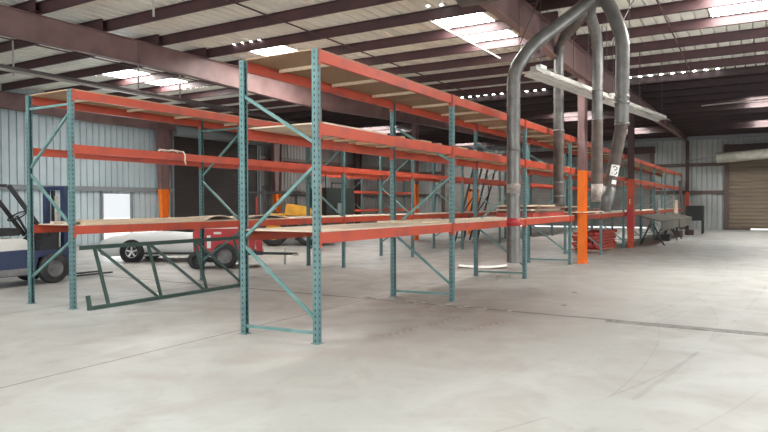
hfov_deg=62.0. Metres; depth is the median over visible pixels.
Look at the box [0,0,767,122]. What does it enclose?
ceiling
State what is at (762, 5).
skylight
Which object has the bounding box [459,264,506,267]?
sheet
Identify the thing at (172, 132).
trim
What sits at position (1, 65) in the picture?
pipe
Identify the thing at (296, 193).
frame
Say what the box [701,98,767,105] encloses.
conduit
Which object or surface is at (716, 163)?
trim
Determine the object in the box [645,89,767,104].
roof purlin
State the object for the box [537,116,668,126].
roof purlin
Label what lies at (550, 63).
roof purlin
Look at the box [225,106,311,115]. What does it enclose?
roof purlin
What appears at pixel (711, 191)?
trim
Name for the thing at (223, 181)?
door
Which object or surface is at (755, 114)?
roof purlin
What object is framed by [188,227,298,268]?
red compressor
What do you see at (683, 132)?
roof purlin
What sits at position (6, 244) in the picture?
hood
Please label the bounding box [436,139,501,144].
roof purlin
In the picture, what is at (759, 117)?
roof purlin
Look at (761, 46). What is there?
roof purlin
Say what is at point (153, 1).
rod
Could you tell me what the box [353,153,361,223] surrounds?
steel column
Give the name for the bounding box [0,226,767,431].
floor
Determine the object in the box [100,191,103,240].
trim
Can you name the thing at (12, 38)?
rod
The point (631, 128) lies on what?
steel column
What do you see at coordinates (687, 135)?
roof purlin
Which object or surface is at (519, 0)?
hanging cable
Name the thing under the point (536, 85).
roof purlin
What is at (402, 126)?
roof purlin
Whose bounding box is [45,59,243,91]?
roof purlin
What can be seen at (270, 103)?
roof purlin
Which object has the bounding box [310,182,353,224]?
machine
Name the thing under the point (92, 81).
rod
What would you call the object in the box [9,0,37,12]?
roof purlin
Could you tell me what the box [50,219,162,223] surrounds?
board
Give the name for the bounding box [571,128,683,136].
roof purlin
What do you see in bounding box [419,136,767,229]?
wall
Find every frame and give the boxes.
[79,236,239,310]
[248,191,300,239]
[455,168,481,241]
[469,169,495,239]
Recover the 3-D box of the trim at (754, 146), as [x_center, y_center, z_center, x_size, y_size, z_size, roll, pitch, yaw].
[26.122,-4.371,39.545,9.000,0.500,0.330,0,1,31]
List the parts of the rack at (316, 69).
post, upright frame, post, shelf panel, shelf panel, shelf panel, shelf panel, post, shelf panel, upright frame, shelf panel, post, shelf panel, post, shelf panel, shelf panel, upright frame, shelf panel, shelf panel, post, post, shelf panel, upright frame, shelf panel, post, post, upright frame, shelf panel, post, post, upright frame, post, post, upright frame, post, post, upright frame, post, upright frame, post, post, post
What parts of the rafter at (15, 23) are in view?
splice plate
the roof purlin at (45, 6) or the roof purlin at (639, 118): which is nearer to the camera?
the roof purlin at (45, 6)
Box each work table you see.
[639,214,678,245]
[663,213,691,238]
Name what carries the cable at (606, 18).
hanging from the duct assembly at (569, 22)
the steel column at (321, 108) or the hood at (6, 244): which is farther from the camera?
the steel column at (321, 108)
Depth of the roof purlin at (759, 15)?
16.22 m
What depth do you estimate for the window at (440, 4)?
22.87 m
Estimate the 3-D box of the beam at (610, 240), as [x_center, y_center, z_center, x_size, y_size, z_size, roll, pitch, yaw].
[8.176,0.956,23.662,0.160,0.100,2.920,0,1,31]
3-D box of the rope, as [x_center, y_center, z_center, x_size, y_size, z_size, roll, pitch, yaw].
[-4.140,-1.154,12.420,0.148,0.300,0.612,1,1,41]
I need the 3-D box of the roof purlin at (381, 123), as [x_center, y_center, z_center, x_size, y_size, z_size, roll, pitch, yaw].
[-1.150,-5.193,36.498,11.000,0.240,0.140,0,1,31]
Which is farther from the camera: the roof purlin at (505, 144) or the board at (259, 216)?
the roof purlin at (505, 144)
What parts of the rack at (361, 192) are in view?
post, post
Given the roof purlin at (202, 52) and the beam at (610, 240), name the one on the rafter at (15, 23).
the roof purlin at (202, 52)
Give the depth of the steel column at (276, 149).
38.22 m
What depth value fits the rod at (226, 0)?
17.12 m
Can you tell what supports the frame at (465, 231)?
on the floor
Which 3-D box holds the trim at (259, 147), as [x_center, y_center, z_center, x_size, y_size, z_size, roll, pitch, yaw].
[-7.305,-2.082,37.480,0.150,6.300,0.100,0,1,31]
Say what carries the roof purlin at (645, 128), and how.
on the rafter at (507, 11)
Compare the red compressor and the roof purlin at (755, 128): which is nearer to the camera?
the red compressor
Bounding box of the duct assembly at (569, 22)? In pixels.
[456,0,629,262]
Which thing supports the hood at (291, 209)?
attached to the loader
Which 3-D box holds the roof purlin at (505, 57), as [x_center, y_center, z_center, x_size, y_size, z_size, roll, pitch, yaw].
[1.471,-4.918,21.104,10.500,0.240,0.140,0,1,31]
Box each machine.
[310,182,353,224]
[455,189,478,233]
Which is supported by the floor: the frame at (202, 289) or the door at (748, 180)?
the frame at (202, 289)
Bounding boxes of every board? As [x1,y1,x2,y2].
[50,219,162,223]
[76,217,199,221]
[80,219,198,223]
[190,215,233,219]
[229,215,287,218]
[496,209,559,210]
[496,212,562,216]
[497,205,554,206]
[497,210,564,212]
[499,206,564,208]
[560,207,589,211]
[563,211,602,212]
[563,212,594,214]
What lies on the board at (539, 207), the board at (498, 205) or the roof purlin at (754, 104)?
the board at (498, 205)
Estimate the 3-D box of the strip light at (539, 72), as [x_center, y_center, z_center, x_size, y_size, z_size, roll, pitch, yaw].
[4.524,-3.984,15.245,0.440,1.910,4.386,1,1,38]
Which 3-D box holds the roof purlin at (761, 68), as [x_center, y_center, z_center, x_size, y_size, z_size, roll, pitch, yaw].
[15.021,-4.943,20.237,14.850,0.240,0.140,0,1,31]
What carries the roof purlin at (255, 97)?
attached to the ceiling
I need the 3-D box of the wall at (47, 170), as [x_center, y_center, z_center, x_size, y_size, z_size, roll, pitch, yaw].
[-11.842,-1.983,30.115,0.060,6.400,55.600,0,1,31]
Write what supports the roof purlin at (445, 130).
attached to the ceiling
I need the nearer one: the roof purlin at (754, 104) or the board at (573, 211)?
the board at (573, 211)
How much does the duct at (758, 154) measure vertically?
1.269 m
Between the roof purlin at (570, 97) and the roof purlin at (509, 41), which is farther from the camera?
the roof purlin at (570, 97)
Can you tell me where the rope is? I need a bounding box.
[158,149,186,164]
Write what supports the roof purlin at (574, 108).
attached to the ceiling
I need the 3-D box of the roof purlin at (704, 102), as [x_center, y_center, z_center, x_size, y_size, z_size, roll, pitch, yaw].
[18.695,-5.067,26.381,14.850,0.240,0.140,0,1,31]
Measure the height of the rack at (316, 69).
3.675 m
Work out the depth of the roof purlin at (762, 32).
17.77 m
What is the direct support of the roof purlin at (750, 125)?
attached to the ceiling
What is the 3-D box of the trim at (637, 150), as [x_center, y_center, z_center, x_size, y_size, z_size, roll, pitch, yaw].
[11.703,-4.611,48.163,16.200,0.450,0.330,0,1,31]
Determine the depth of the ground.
54.52 m
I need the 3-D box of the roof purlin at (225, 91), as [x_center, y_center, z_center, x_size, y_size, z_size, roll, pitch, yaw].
[-7.328,-4.985,26.166,11.000,0.240,0.140,0,1,31]
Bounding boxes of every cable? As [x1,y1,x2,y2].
[519,0,519,50]
[588,10,588,73]
[606,18,606,68]
[629,0,629,41]
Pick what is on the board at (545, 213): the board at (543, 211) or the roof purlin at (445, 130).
the board at (543, 211)
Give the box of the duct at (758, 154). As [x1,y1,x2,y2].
[688,149,767,162]
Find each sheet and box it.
[377,219,466,222]
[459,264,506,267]
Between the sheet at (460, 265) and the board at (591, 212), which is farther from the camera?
the board at (591, 212)
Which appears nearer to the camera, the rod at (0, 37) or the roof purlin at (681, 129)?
the rod at (0, 37)
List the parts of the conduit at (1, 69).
hanger rod, hanger rod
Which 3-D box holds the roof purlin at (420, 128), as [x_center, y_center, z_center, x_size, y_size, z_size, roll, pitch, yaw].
[0.615,-5.253,39.450,11.000,0.240,0.140,0,1,31]
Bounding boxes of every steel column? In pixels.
[155,128,170,217]
[271,143,281,215]
[321,108,322,250]
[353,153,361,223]
[412,123,418,239]
[576,78,588,263]
[627,112,634,247]
[685,140,688,228]
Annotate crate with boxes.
[659,234,670,240]
[674,231,682,236]
[685,230,693,234]
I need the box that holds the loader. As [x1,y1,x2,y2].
[259,186,311,245]
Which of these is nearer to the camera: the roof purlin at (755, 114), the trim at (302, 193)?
the roof purlin at (755, 114)
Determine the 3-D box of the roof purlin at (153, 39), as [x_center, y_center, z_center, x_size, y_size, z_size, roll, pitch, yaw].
[-10.859,-4.865,20.262,11.000,0.240,0.140,0,1,31]
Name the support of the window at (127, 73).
attached to the ceiling
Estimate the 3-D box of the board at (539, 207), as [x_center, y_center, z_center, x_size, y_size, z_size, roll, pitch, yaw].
[4.036,-0.227,17.227,1.000,0.060,2.600,0,1,31]
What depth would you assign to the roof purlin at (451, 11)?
16.46 m
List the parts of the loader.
roll bar post, roll bar post, seat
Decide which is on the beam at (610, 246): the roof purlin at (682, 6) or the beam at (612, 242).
the beam at (612, 242)
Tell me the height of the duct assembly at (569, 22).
6.031 m
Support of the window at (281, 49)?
attached to the ceiling
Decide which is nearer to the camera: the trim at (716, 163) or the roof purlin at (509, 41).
the roof purlin at (509, 41)
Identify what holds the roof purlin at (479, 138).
on the rafter at (8, 100)
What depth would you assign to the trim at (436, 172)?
52.95 m
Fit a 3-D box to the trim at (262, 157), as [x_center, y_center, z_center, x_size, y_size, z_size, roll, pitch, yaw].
[-2.383,-3.599,45.693,0.150,0.200,19.100,0,1,31]
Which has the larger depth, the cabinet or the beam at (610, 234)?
the cabinet
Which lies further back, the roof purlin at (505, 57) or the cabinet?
the cabinet
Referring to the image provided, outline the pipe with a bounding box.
[0,64,270,117]
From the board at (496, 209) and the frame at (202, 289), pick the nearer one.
the frame at (202, 289)
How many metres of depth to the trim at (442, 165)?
52.36 m
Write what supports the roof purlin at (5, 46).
attached to the ceiling
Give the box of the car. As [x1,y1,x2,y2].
[99,229,212,261]
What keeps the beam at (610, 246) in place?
on the floor
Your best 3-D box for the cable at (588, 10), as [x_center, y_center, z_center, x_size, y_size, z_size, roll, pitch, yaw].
[4.298,-3.858,13.431,0.012,1.733,0.012,0,1,31]
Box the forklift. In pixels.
[0,184,112,282]
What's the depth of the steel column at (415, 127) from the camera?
30.81 m
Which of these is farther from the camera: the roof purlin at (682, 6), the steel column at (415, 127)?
the steel column at (415, 127)
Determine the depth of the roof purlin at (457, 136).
43.34 m
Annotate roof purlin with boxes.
[0,18,104,52]
[0,34,160,74]
[0,47,207,90]
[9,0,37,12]
[36,0,94,14]
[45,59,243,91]
[101,0,248,31]
[106,80,217,96]
[139,88,238,102]
[159,0,401,45]
[172,94,271,107]
[199,100,296,112]
[205,0,536,57]
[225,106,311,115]
[248,110,343,120]
[272,114,365,123]
[310,117,389,124]
[320,11,557,54]
[343,121,411,127]
[353,32,576,65]
[360,124,430,130]
[376,127,444,132]
[380,43,591,74]
[387,129,455,135]
[403,132,470,138]
[405,56,603,82]
[410,135,481,139]
[425,137,491,142]
[426,67,614,89]
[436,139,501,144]
[444,141,506,145]
[446,78,577,96]
[455,143,521,147]
[464,85,633,101]
[478,92,641,106]
[492,98,647,111]
[504,104,653,115]
[520,109,659,119]
[527,114,664,123]
[530,0,579,11]
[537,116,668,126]
[547,120,655,129]
[564,123,676,131]
[564,127,664,134]
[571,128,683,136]
[572,9,767,44]
[576,131,686,138]
[581,0,766,26]
[587,27,767,55]
[587,134,689,141]
[603,42,767,67]
[612,54,767,75]
[630,65,767,84]
[630,74,767,92]
[638,82,767,98]
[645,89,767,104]
[651,96,767,109]
[657,101,767,113]
[665,107,767,117]
[668,112,767,121]
[670,116,767,125]
[675,120,767,128]
[682,124,767,131]
[687,127,767,133]
[688,130,767,136]
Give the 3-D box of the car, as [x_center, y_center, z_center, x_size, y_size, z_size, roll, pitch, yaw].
[-6.542,0.781,20.194,4.480,1.306,1.980,0,1,0]
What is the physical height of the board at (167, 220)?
0.040 m
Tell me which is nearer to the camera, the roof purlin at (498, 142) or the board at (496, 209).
the board at (496, 209)
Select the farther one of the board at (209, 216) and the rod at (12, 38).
the rod at (12, 38)
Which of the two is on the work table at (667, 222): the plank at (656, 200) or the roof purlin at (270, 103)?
the plank at (656, 200)
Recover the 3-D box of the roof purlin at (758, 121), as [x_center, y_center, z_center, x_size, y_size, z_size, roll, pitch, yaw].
[23.288,-5.222,34.062,14.850,0.240,0.140,0,1,31]
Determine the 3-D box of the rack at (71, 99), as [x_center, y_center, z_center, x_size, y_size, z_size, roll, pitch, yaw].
[4.507,-0.632,28.052,1.329,3.675,39.970,0,1,31]
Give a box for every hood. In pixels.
[0,238,26,251]
[285,204,311,215]
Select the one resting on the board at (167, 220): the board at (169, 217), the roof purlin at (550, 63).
the board at (169, 217)
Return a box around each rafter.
[0,4,540,147]
[0,91,237,133]
[479,0,687,140]
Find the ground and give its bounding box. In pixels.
[104,217,767,238]
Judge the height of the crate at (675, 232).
0.310 m
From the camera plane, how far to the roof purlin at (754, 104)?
30.28 m
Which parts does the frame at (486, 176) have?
post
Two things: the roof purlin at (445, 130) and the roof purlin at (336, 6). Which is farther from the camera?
the roof purlin at (445, 130)
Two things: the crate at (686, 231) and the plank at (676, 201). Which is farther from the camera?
the crate at (686, 231)
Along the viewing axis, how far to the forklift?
14.18 m
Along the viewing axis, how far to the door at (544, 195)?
48.10 m
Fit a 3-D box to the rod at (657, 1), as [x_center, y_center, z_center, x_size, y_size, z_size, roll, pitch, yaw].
[5.309,-4.667,12.813,0.030,0.030,20.402,0,1,30]
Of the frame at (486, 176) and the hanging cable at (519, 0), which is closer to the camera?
the hanging cable at (519, 0)
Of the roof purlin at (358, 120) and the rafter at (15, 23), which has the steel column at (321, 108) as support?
the rafter at (15, 23)
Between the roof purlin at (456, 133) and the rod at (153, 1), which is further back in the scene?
the roof purlin at (456, 133)
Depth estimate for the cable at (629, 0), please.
13.12 m
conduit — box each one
[0,65,300,123]
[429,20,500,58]
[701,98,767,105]
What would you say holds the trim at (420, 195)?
attached to the wall at (701, 178)
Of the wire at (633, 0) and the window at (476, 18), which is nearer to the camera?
the wire at (633, 0)
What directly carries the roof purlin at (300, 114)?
attached to the ceiling
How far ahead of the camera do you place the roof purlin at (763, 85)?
25.65 m
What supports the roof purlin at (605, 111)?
on the rafter at (507, 11)
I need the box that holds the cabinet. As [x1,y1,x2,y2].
[686,206,703,233]
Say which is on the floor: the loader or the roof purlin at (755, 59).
the loader
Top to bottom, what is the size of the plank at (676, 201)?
0.741 m
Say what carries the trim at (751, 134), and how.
attached to the wall at (701, 178)
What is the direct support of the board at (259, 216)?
on the rack at (71, 99)
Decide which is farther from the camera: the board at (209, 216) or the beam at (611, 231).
the beam at (611, 231)
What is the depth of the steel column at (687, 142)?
42.73 m
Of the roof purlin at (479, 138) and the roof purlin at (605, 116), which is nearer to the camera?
the roof purlin at (605, 116)
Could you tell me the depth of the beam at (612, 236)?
23.72 m
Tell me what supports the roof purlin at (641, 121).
attached to the ceiling
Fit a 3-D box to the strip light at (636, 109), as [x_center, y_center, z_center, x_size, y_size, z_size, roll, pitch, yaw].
[7.688,-4.067,19.223,0.440,1.910,5.382,1,1,38]
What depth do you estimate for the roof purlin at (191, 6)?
15.05 m
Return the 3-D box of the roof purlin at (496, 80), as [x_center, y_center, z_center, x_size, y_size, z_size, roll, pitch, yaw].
[3.236,-4.978,24.056,10.500,0.240,0.140,0,1,31]
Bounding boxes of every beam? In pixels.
[589,230,609,234]
[592,233,613,238]
[593,239,614,244]
[593,245,614,251]
[595,230,616,234]
[595,235,615,241]
[595,241,615,247]
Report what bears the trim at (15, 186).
attached to the wall at (47, 170)
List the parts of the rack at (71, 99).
post, upright frame, post, shelf panel, shelf panel, shelf panel, post, shelf panel, upright frame, post, shelf panel, shelf panel, post, shelf panel, upright frame, post, shelf panel, post, shelf panel, upright frame, post, shelf panel, post, upright frame, shelf panel, post, post, upright frame, post, post, post, upright frame, post, post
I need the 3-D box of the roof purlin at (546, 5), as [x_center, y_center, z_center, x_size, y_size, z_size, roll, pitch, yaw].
[9.510,-4.756,11.021,14.850,0.240,0.140,0,1,31]
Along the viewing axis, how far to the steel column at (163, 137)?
31.05 m
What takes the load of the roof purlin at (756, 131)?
attached to the ceiling
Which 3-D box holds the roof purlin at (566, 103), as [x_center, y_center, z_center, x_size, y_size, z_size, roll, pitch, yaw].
[6.766,-5.097,29.960,10.500,0.240,0.140,0,1,31]
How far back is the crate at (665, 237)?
29.36 m
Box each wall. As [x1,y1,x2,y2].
[0,86,410,245]
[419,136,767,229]
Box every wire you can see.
[520,0,538,43]
[610,0,633,43]
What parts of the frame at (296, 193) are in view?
red post, leg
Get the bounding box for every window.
[96,4,718,97]
[104,70,185,85]
[253,46,296,55]
[434,13,516,41]
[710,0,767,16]
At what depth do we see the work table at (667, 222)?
27.11 m
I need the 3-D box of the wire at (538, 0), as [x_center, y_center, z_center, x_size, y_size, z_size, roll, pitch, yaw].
[3.123,-4.246,13.424,0.014,1.509,1.257,1,1,36]
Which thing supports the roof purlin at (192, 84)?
attached to the ceiling
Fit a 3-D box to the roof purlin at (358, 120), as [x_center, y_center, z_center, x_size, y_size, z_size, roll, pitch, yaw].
[-2.033,-5.163,35.022,11.000,0.240,0.140,0,1,31]
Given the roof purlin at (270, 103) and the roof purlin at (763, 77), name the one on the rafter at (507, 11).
the roof purlin at (763, 77)
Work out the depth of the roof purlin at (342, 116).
33.55 m
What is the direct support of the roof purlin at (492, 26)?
on the rafter at (507, 11)
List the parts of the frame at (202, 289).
rail, rail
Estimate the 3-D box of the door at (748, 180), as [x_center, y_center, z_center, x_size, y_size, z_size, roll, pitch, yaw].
[26.276,-1.675,39.741,8.700,5.000,0.030,0,1,31]
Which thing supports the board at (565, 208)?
on the board at (573, 211)
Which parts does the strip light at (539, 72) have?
housing plate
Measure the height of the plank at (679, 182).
1.828 m
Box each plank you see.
[654,199,657,213]
[675,200,677,213]
[678,181,683,212]
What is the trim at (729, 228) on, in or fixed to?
attached to the wall at (701, 178)
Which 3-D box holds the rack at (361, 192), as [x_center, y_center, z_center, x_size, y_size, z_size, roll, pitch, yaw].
[-0.977,-0.908,44.356,1.329,3.660,12.075,0,1,31]
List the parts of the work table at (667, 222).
leg, leg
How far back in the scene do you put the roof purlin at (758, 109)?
31.78 m
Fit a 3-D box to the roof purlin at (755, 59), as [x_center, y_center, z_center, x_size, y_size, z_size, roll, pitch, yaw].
[14.103,-4.912,18.701,14.850,0.240,0.140,0,1,31]
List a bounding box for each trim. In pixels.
[0,184,172,191]
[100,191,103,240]
[130,192,132,232]
[171,131,174,216]
[174,126,262,145]
[258,146,260,227]
[261,156,410,171]
[290,192,410,196]
[419,171,440,173]
[419,194,439,196]
[441,164,444,218]
[468,133,767,149]
[498,146,654,158]
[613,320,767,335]
[650,153,653,228]
[655,162,723,167]
[655,190,723,193]
[724,143,767,152]
[724,144,728,229]
[729,228,750,229]
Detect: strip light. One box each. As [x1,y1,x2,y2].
[524,0,613,99]
[603,52,670,121]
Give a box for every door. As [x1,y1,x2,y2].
[174,136,257,226]
[445,154,649,226]
[729,159,767,228]
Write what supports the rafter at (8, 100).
on the steel column at (163, 137)
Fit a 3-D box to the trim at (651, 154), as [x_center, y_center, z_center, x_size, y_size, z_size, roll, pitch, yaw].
[18.556,-1.934,44.247,0.280,5.600,0.130,0,1,31]
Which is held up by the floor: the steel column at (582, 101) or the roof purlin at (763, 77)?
the steel column at (582, 101)
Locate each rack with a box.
[25,88,599,309]
[239,48,681,344]
[310,174,410,222]
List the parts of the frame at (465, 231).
post, post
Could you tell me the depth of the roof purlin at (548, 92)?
26.59 m
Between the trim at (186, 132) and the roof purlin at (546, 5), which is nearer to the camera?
the roof purlin at (546, 5)
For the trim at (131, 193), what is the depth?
29.93 m
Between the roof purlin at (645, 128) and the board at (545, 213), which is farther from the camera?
the roof purlin at (645, 128)
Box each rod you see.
[0,37,236,89]
[12,38,14,75]
[92,81,268,114]
[152,0,154,16]
[226,0,471,94]
[656,0,691,72]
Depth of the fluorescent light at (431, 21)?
16.83 m
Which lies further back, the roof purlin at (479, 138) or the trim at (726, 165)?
the roof purlin at (479, 138)
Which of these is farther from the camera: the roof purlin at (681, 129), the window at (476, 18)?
the roof purlin at (681, 129)
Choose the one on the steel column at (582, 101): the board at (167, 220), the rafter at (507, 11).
the rafter at (507, 11)
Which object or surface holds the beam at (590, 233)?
on the beam
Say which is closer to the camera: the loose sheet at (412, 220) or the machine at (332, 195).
the loose sheet at (412, 220)
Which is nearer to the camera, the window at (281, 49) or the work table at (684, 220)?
the window at (281, 49)
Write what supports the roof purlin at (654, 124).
attached to the ceiling
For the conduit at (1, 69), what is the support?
hanging from the roof purlin at (154, 76)

